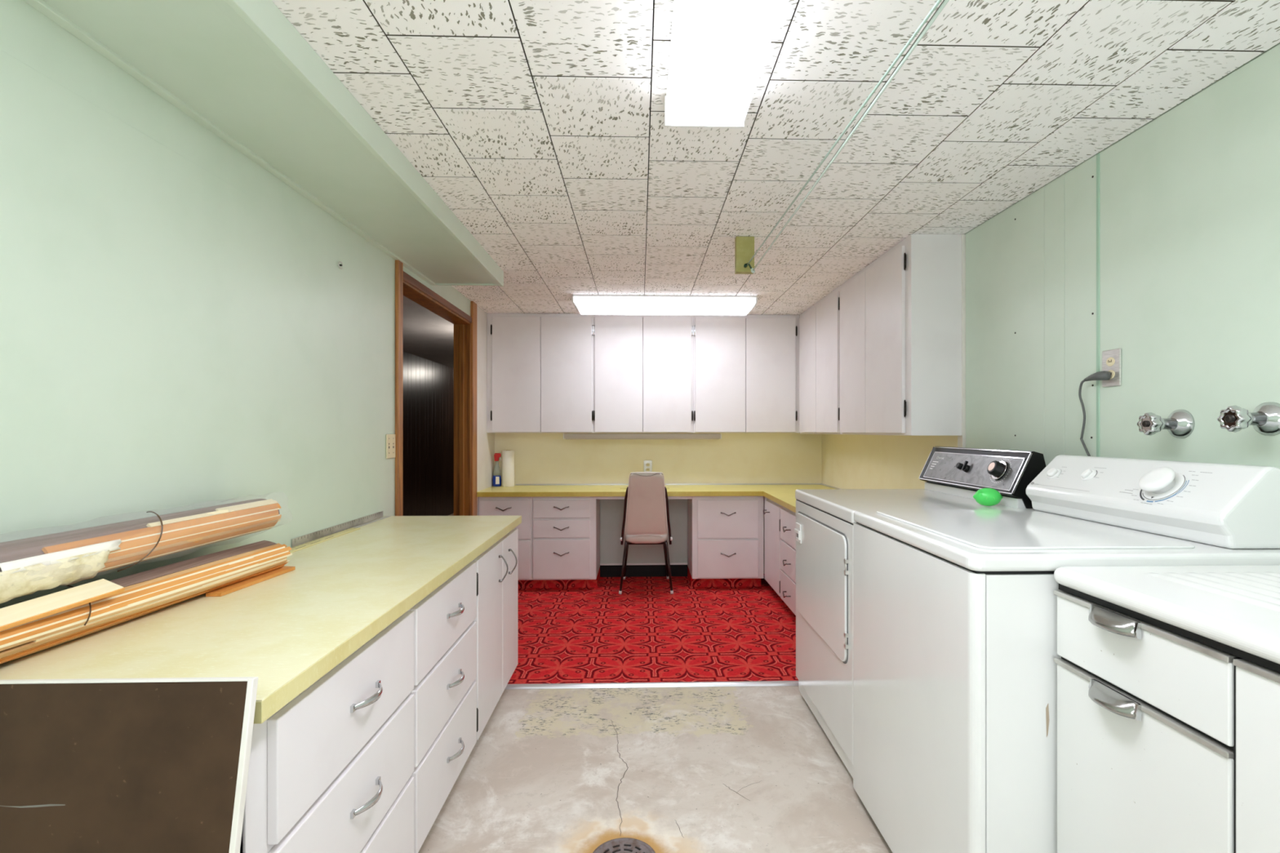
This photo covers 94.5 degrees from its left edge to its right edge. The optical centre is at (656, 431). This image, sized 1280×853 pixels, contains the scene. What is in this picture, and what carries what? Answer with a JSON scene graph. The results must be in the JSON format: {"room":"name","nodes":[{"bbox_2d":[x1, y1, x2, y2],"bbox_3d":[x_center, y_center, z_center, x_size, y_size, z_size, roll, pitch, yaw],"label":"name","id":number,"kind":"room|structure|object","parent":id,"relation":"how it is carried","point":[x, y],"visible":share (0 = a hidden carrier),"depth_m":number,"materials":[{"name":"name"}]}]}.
{"room":"laundry room","nodes":[
{"label":"laundry room","id":0,"kind":"room"},
{"bbox_2d":[0,0,494,608],"bbox_3d":[-1.250,0.135,0.910,0.113,2.170,7.890,0,0,-2],"label":"wall","id":1,"kind":"structure","parent":0,"point":[182,328],"depth_m":1.45,"materials":[{"name":"green paint"}]},
{"bbox_2d":[337,261,342,269],"bbox_3d":[-1.228,-0.645,2.295,0.011,0.028,0.028,0,0,-2],"label":"wall hook","id":2,"kind":"object","parent":1,"relation":"attached to","point":[339,262],"visible":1,"depth_m":2.29,"materials":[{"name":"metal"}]},
{"bbox_2d":[386,434,395,458],"bbox_3d":[-1.243,0.070,2.769,0.007,0.112,0.094,0,0,-2],"label":"light switch","id":3,"kind":"object","parent":1,"relation":"attached to","point":[390,438],"visible":1,"depth_m":2.76,"materials":[{"name":"beige plastic"}]},
{"bbox_2d":[395,260,476,515],"bbox_3d":[-1.316,0.136,3.506,0.130,2.069,1.367,0,0,-2],"label":"door frame","id":4,"kind":"structure","parent":1,"relation":"in","point":[464,325],"depth_m":4.06,"materials":[{"name":"brown wood"}]},
{"bbox_2d":[403,351,453,515],"bbox_3d":[-2.887,0.110,5.921,0.120,2.220,10.400,0,0,-2],"label":"wall","id":5,"kind":"structure","parent":0,"point":[428,384],"depth_m":7.44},
{"bbox_2d":[417,685,892,852],"bbox_3d":[0.131,1.200,0.899,2.653,0.061,7.790,0,0,-2],"label":"floor","id":6,"kind":"structure","parent":0,"point":[712,769],"depth_m":1.99,"materials":[{"name":"concrete"}]},
{"bbox_2d":[0,676,257,852],"bbox_3d":[-0.869,0.757,0.749,0.620,0.825,0.157,0,0,-2],"label":"framed board","id":7,"kind":"object","parent":6,"relation":"on","point":[91,765],"visible":1,"depth_m":0.80,"materials":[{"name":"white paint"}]},
{"bbox_2d":[240,609,413,852],"bbox_3d":[-0.882,0.797,1.168,0.636,0.746,0.614,0,0,-2],"label":"base cabinet","id":8,"kind":"object","parent":6,"relation":"on","point":[331,771],"visible":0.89,"depth_m":1.13,"materials":[{"name":"white paint"}]},
{"bbox_2d":[0,515,521,724],"bbox_3d":[-0.908,0.406,1.788,0.621,0.034,1.881,0,0,-2],"label":"countertop","id":9,"kind":"structure","parent":8,"relation":"on","point":[287,631],"depth_m":1.22,"materials":[{"name":"yellow laminate"}]},
{"bbox_2d":[0,540,295,663],"bbox_3d":[-1.107,0.341,1.268,0.159,0.096,0.808,0,0,2],"label":"bundle","id":10,"kind":"object","parent":9,"relation":"on","point":[221,573],"visible":0.93,"depth_m":1.24,"materials":[{"name":"brown wood"}]},
{"bbox_2d":[0,578,124,631],"bbox_3d":[-1.056,0.302,1.032,0.047,0.035,0.221,0,0,5],"label":"wood board","id":11,"kind":"object","parent":10,"relation":"on","point":[13,615],"visible":1,"depth_m":1.03,"materials":[{"name":"beige wood"}]},
{"bbox_2d":[0,498,281,604],"bbox_3d":[-1.126,0.236,1.257,0.147,0.122,0.980,0,0,0],"label":"roll","id":12,"kind":"object","parent":10,"relation":"on","point":[28,566],"visible":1,"depth_m":1.18,"materials":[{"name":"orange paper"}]},
{"bbox_2d":[288,528,359,552],"bbox_3d":[-1.185,0.387,1.913,0.035,0.005,0.890,0,0,-2],"label":"yardstick","id":13,"kind":"object","parent":9,"relation":"on","point":[295,548],"visible":0.47,"depth_m":2.09,"materials":[{"name":"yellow wood"}]},
{"bbox_2d":[291,511,382,546],"bbox_3d":[-1.230,0.375,2.332,0.003,0.027,0.700,0,0,-2],"label":"ruler","id":14,"kind":"object","parent":9,"relation":"on","point":[317,535],"visible":1,"depth_m":2.25,"materials":[{"name":"metal"}]},
{"bbox_2d":[351,515,391,528],"bbox_3d":[-1.217,0.389,2.446,0.020,0.002,0.518,0,0,-2],"label":"steel rule","id":15,"kind":"object","parent":9,"relation":"on","point":[379,519],"visible":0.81,"depth_m":2.53,"materials":[{"name":"silver metal"}]},
{"bbox_2d":[408,560,476,852],"bbox_3d":[-0.899,0.797,1.756,0.636,0.746,0.560,0,0,-2],"label":"base cabinet","id":16,"kind":"object","parent":6,"relation":"on","point":[444,691],"visible":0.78,"depth_m":1.68,"materials":[{"name":"white paint"}]},
{"bbox_2d":[472,528,518,740],"bbox_3d":[-0.913,0.797,2.379,0.642,0.746,0.688,0,0,-2],"label":"base cabinet","id":17,"kind":"object","parent":6,"relation":"on","point":[496,620],"visible":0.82,"depth_m":2.31,"materials":[{"name":"white paint"}]},
{"bbox_2d":[592,837,655,852],"bbox_3d":[-0.090,1.167,1.605,0.186,0.005,0.186,0,0,-2],"label":"floor drain","id":18,"kind":"object","parent":6,"relation":"on","point":[623,845],"visible":1,"depth_m":1.66,"materials":[{"name":"metal"}]},
{"bbox_2d":[504,680,798,689],"bbox_3d":[0.105,1.163,2.717,1.603,0.012,0.030,0,0,-2],"label":"trim","id":19,"kind":"structure","parent":6,"relation":"on","point":[753,683],"depth_m":2.71,"materials":[{"name":"silver metal"}]},
{"bbox_2d":[507,573,798,684],"bbox_3d":[0.051,1.165,3.757,2.651,0.010,2.069,0,0,-2],"label":"carpet","id":20,"kind":"object","parent":6,"relation":"on","point":[646,633],"visible":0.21,"depth_m":3.40,"materials":[{"name":"red carpet"}]},
{"bbox_2d":[478,497,534,587],"bbox_3d":[-1.098,0.815,4.491,0.386,0.690,0.532,0,0,-2],"label":"base cabinet","id":21,"kind":"object","parent":20,"relation":"on","point":[487,506],"visible":0.45,"depth_m":4.26,"materials":[{"name":"white paint"}]},
{"bbox_2d":[532,496,599,587],"bbox_3d":[-0.675,0.815,4.503,0.460,0.690,0.532,0,0,-2],"label":"base cabinet","id":22,"kind":"object","parent":20,"relation":"on","point":[566,530],"visible":0.94,"depth_m":4.27,"materials":[{"name":"white paint"}]},
{"bbox_2d":[618,471,673,594],"bbox_3d":[-0.077,0.717,4.322,0.392,0.884,0.648,0,0,-2],"label":"dining chair","id":23,"kind":"object","parent":20,"relation":"on","point":[646,494],"visible":1,"depth_m":4.13,"materials":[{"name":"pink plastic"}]},
{"bbox_2d":[687,496,764,586],"bbox_3d":[0.515,0.815,4.536,0.524,0.690,0.532,0,0,-2],"label":"base cabinet","id":24,"kind":"object","parent":20,"relation":"on","point":[726,534],"visible":0.93,"depth_m":4.30,"materials":[{"name":"white paint"}]},
{"bbox_2d":[763,497,782,596],"bbox_3d":[1.062,0.815,4.114,0.605,0.690,0.554,0,0,-2],"label":"base cabinet","id":25,"kind":"object","parent":20,"relation":"on","point":[772,509],"visible":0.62,"depth_m":4.04,"materials":[{"name":"white paint"}]},
{"bbox_2d":[780,506,795,615],"bbox_3d":[1.085,0.815,3.264,0.605,0.690,1.144,0,0,-2],"label":"base cabinet","id":26,"kind":"object","parent":20,"relation":"on","point":[788,517],"visible":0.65,"depth_m":3.62,"materials":[{"name":"white paint"}]},
{"bbox_2d":[476,483,839,512],"bbox_3d":[0.053,0.447,3.725,2.648,0.044,2.134,0,0,-2],"label":"countertop","id":27,"kind":"structure","parent":26,"relation":"on","point":[783,494],"depth_m":4.37,"materials":[{"name":"yellow laminate"}]},
{"bbox_2d":[492,453,501,486],"bbox_3d":[-1.258,0.304,4.665,0.071,0.262,0.051,0,0,-2],"label":"spray bottle","id":28,"kind":"object","parent":27,"relation":"on","point":[496,479],"visible":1,"depth_m":4.65,"materials":[{"name":"blue plastic"}]},
{"bbox_2d":[502,450,514,486],"bbox_3d":[-1.169,0.293,4.669,0.095,0.283,0.095,0,0,-2],"label":"paper towel roll","id":29,"kind":"object","parent":27,"relation":"on","point":[508,456],"visible":1,"depth_m":4.63,"materials":[{"name":"white paper"}]},
{"bbox_2d":[600,498,687,565],"bbox_3d":[-0.101,0.766,4.702,0.694,0.592,0.018,0,0,-2],"label":"panel","id":30,"kind":"object","parent":27,"relation":"attached to","point":[611,511],"visible":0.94,"depth_m":4.70,"materials":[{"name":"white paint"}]},
{"bbox_2d":[595,496,692,499],"bbox_3d":[-0.090,0.482,4.309,0.697,0.024,0.018,0,0,-2],"label":"apron","id":31,"kind":"object","parent":27,"relation":"attached to","point":[597,497],"visible":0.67,"depth_m":4.29,"materials":[{"name":"white paint"}]},
{"bbox_2d":[794,446,1046,777],"bbox_3d":[0.963,0.619,2.283,0.717,1.103,0.720,0,0,-2],"label":"dryer","id":32,"kind":"object","parent":6,"relation":"on","point":[824,517],"visible":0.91,"depth_m":2.19,"materials":[{"name":"white metal"}]},
{"bbox_2d":[973,488,1003,506],"bbox_3d":[1.137,0.226,2.033,0.077,0.062,0.071,0,0,-21],"label":"ball","id":33,"kind":"object","parent":32,"relation":"on","point":[984,496],"visible":1,"depth_m":2.01,"materials":[{"name":"green plastic"}]},
{"bbox_2d":[853,454,1279,852],"bbox_3d":[1.006,0.623,1.568,0.739,1.094,0.697,0,0,-2],"label":"washing machine","id":34,"kind":"object","parent":6,"relation":"on","point":[955,611],"visible":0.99,"depth_m":1.34,"materials":[{"name":"white metal"}]},
{"bbox_2d":[1053,564,1279,852],"bbox_3d":[1.129,0.705,0.451,0.660,0.930,1.538,0,0,-2],"label":"base cabinet","id":35,"kind":"object","parent":6,"relation":"on","point":[1168,677],"visible":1,"depth_m":0.97,"materials":[{"name":"white metal"}]},
{"bbox_2d":[494,432,822,573],"bbox_3d":[0.006,0.135,4.842,2.883,2.170,0.100,0,0,-2],"label":"wall","id":36,"kind":"structure","parent":0,"point":[540,458],"depth_m":4.79,"materials":[{"name":"yellow paint"}]},
{"bbox_2d":[487,313,593,432],"bbox_3d":[-0.891,-0.443,4.635,0.810,0.912,0.260,0,0,-2],"label":"upper cabinet","id":37,"kind":"object","parent":36,"relation":"attached to","point":[540,366],"visible":0.97,"depth_m":4.51,"materials":[{"name":"white paint"}]},
{"bbox_2d":[593,314,693,432],"bbox_3d":[-0.103,-0.443,4.657,0.768,0.912,0.260,0,0,-2],"label":"upper cabinet","id":38,"kind":"object","parent":36,"relation":"attached to","point":[643,364],"visible":0.98,"depth_m":4.53,"materials":[{"name":"white paint"}]},
{"bbox_2d":[563,433,721,439],"bbox_3d":[-0.109,0.041,4.616,1.224,0.047,0.091,0,0,-2],"label":"light","id":39,"kind":"object","parent":38,"relation":"attached to","point":[566,436],"visible":1,"depth_m":4.58,"materials":[{"name":"beige metal"}]},
{"bbox_2d":[600,564,687,577],"bbox_3d":[-0.101,1.109,4.722,0.697,0.102,0.014,0,0,-2],"label":"baseboard","id":40,"kind":"structure","parent":36,"relation":"attached to","point":[632,571],"depth_m":4.71,"materials":[{"name":"black"}]},
{"bbox_2d":[644,460,652,471],"bbox_3d":[-0.070,0.292,4.786,0.068,0.112,0.009,0,0,-2],"label":"wall outlet","id":41,"kind":"object","parent":36,"relation":"attached to","point":[647,464],"visible":0.88,"depth_m":4.78,"materials":[{"name":"plastic"}]},
{"bbox_2d":[693,315,799,432],"bbox_3d":[0.693,-0.443,4.679,0.822,0.912,0.260,0,0,-2],"label":"upper cabinet","id":42,"kind":"object","parent":36,"relation":"attached to","point":[746,367],"visible":0.96,"depth_m":4.55,"materials":[{"name":"white paint"}]},
{"bbox_2d":[271,0,1279,368],"bbox_3d":[-0.702,-0.948,4.032,4.343,0.104,14.300,0,0,-2],"label":"ceiling","id":43,"kind":"structure","parent":0,"point":[539,124],"depth_m":1.72,"materials":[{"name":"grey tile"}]},
{"bbox_2d":[23,0,503,286],"bbox_3d":[-0.974,-0.857,0.153,0.402,0.086,6.360,0,0,-2],"label":"soffit","id":44,"kind":"structure","parent":43,"relation":"attached to","point":[240,69],"depth_m":1.52,"materials":[{"name":"green paint"}]},
{"bbox_2d":[572,294,757,315],"bbox_3d":[0.053,-0.855,4.023,1.225,0.089,0.230,0,0,-2],"label":"fluorescent fixture","id":45,"kind":"object","parent":43,"relation":"attached to","point":[611,304],"visible":1,"depth_m":3.92,"materials":[{"name":"white plastic"}]},
{"bbox_2d":[664,0,784,128],"bbox_3d":[0.145,-0.855,0.976,0.212,0.089,1.220,0,0,-2],"label":"fluorescent fixture","id":46,"kind":"object","parent":43,"relation":"attached to","point":[719,48],"visible":1,"depth_m":1.29,"materials":[{"name":"white plastic"}]},
{"bbox_2d":[734,236,754,274],"bbox_3d":[0.410,-0.812,2.731,0.085,0.175,0.079,0,0,-2],"label":"wood block","id":47,"kind":"object","parent":43,"relation":"attached to","point":[744,246],"visible":0.98,"depth_m":2.73,"materials":[{"name":"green wood"}]},
{"bbox_2d":[746,0,949,273],"bbox_3d":[0.537,-0.742,-0.140,0.036,0.046,5.691,0,0,-2],"label":"clothesline","id":48,"kind":"object","parent":47,"relation":"hanging from","point":[945,2],"visible":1,"depth_m":1.36,"materials":[{"name":"white fabric"}]},
{"bbox_2d":[822,42,1279,488],"bbox_3d":[1.500,0.135,0.937,0.114,2.170,7.790,0,0,-2],"label":"wall","id":49,"kind":"structure","parent":0,"point":[1161,246],"depth_m":1.77,"materials":[{"name":"green paint"}]},
{"bbox_2d":[799,284,841,434],"bbox_3d":[1.236,-0.440,4.108,0.264,0.919,0.947,0,0,-2],"label":"upper cabinet","id":50,"kind":"object","parent":49,"relation":"attached to","point":[819,325],"visible":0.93,"depth_m":3.99,"materials":[{"name":"white paint"}]},
{"bbox_2d":[840,234,961,435],"bbox_3d":[1.262,-0.440,3.167,0.264,0.919,0.933,0,0,-2],"label":"upper cabinet","id":51,"kind":"object","parent":49,"relation":"attached to","point":[900,314],"visible":1,"depth_m":2.75,"materials":[{"name":"white paint"}]},
{"bbox_2d":[1102,348,1121,387],"bbox_3d":[1.427,-0.198,1.858,0.009,0.116,0.072,0,0,-2],"label":"wall outlet","id":52,"kind":"object","parent":49,"relation":"attached to","point":[1111,359],"visible":0.97,"depth_m":1.85,"materials":[{"name":"metal"}]},
{"bbox_2d":[1078,370,1111,456],"bbox_3d":[1.407,0.190,1.905,0.037,0.759,0.120,0,0,-2],"label":"power cord","id":53,"kind":"object","parent":52,"relation":"hanging from","point":[1099,375],"visible":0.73,"depth_m":1.93,"materials":[{"name":"grey plastic"}]},
{"bbox_2d":[1106,357,1115,366],"bbox_3d":[1.426,-0.218,1.858,0.005,0.028,0.033,0,0,-2],"label":"receptacle","id":54,"kind":"object","parent":52,"relation":"attached to","point":[1110,362],"depth_m":1.85,"materials":[{"name":"beige plastic"}]},
{"bbox_2d":[1107,369,1115,378],"bbox_3d":[1.426,-0.178,1.858,0.005,0.028,0.033,0,0,-2],"label":"receptacle","id":55,"kind":"object","parent":52,"relation":"attached to","point":[1113,371],"depth_m":1.85,"materials":[{"name":"beige plastic"}]},
{"bbox_2d":[1136,408,1195,438],"bbox_3d":[1.386,-0.020,1.621,0.105,0.080,0.080,0,0,-2],"label":"valve","id":56,"kind":"object","parent":49,"relation":"attached to","point":[1180,424],"visible":1,"depth_m":1.61,"materials":[{"name":"silver metal"}]},
{"bbox_2d":[1217,401,1279,435],"bbox_3d":[1.392,-0.029,1.391,0.105,0.080,0.080,0,0,-2],"label":"valve","id":57,"kind":"object","parent":49,"relation":"attached to","point":[1264,419],"visible":1,"depth_m":1.38,"materials":[{"name":"silver metal"}]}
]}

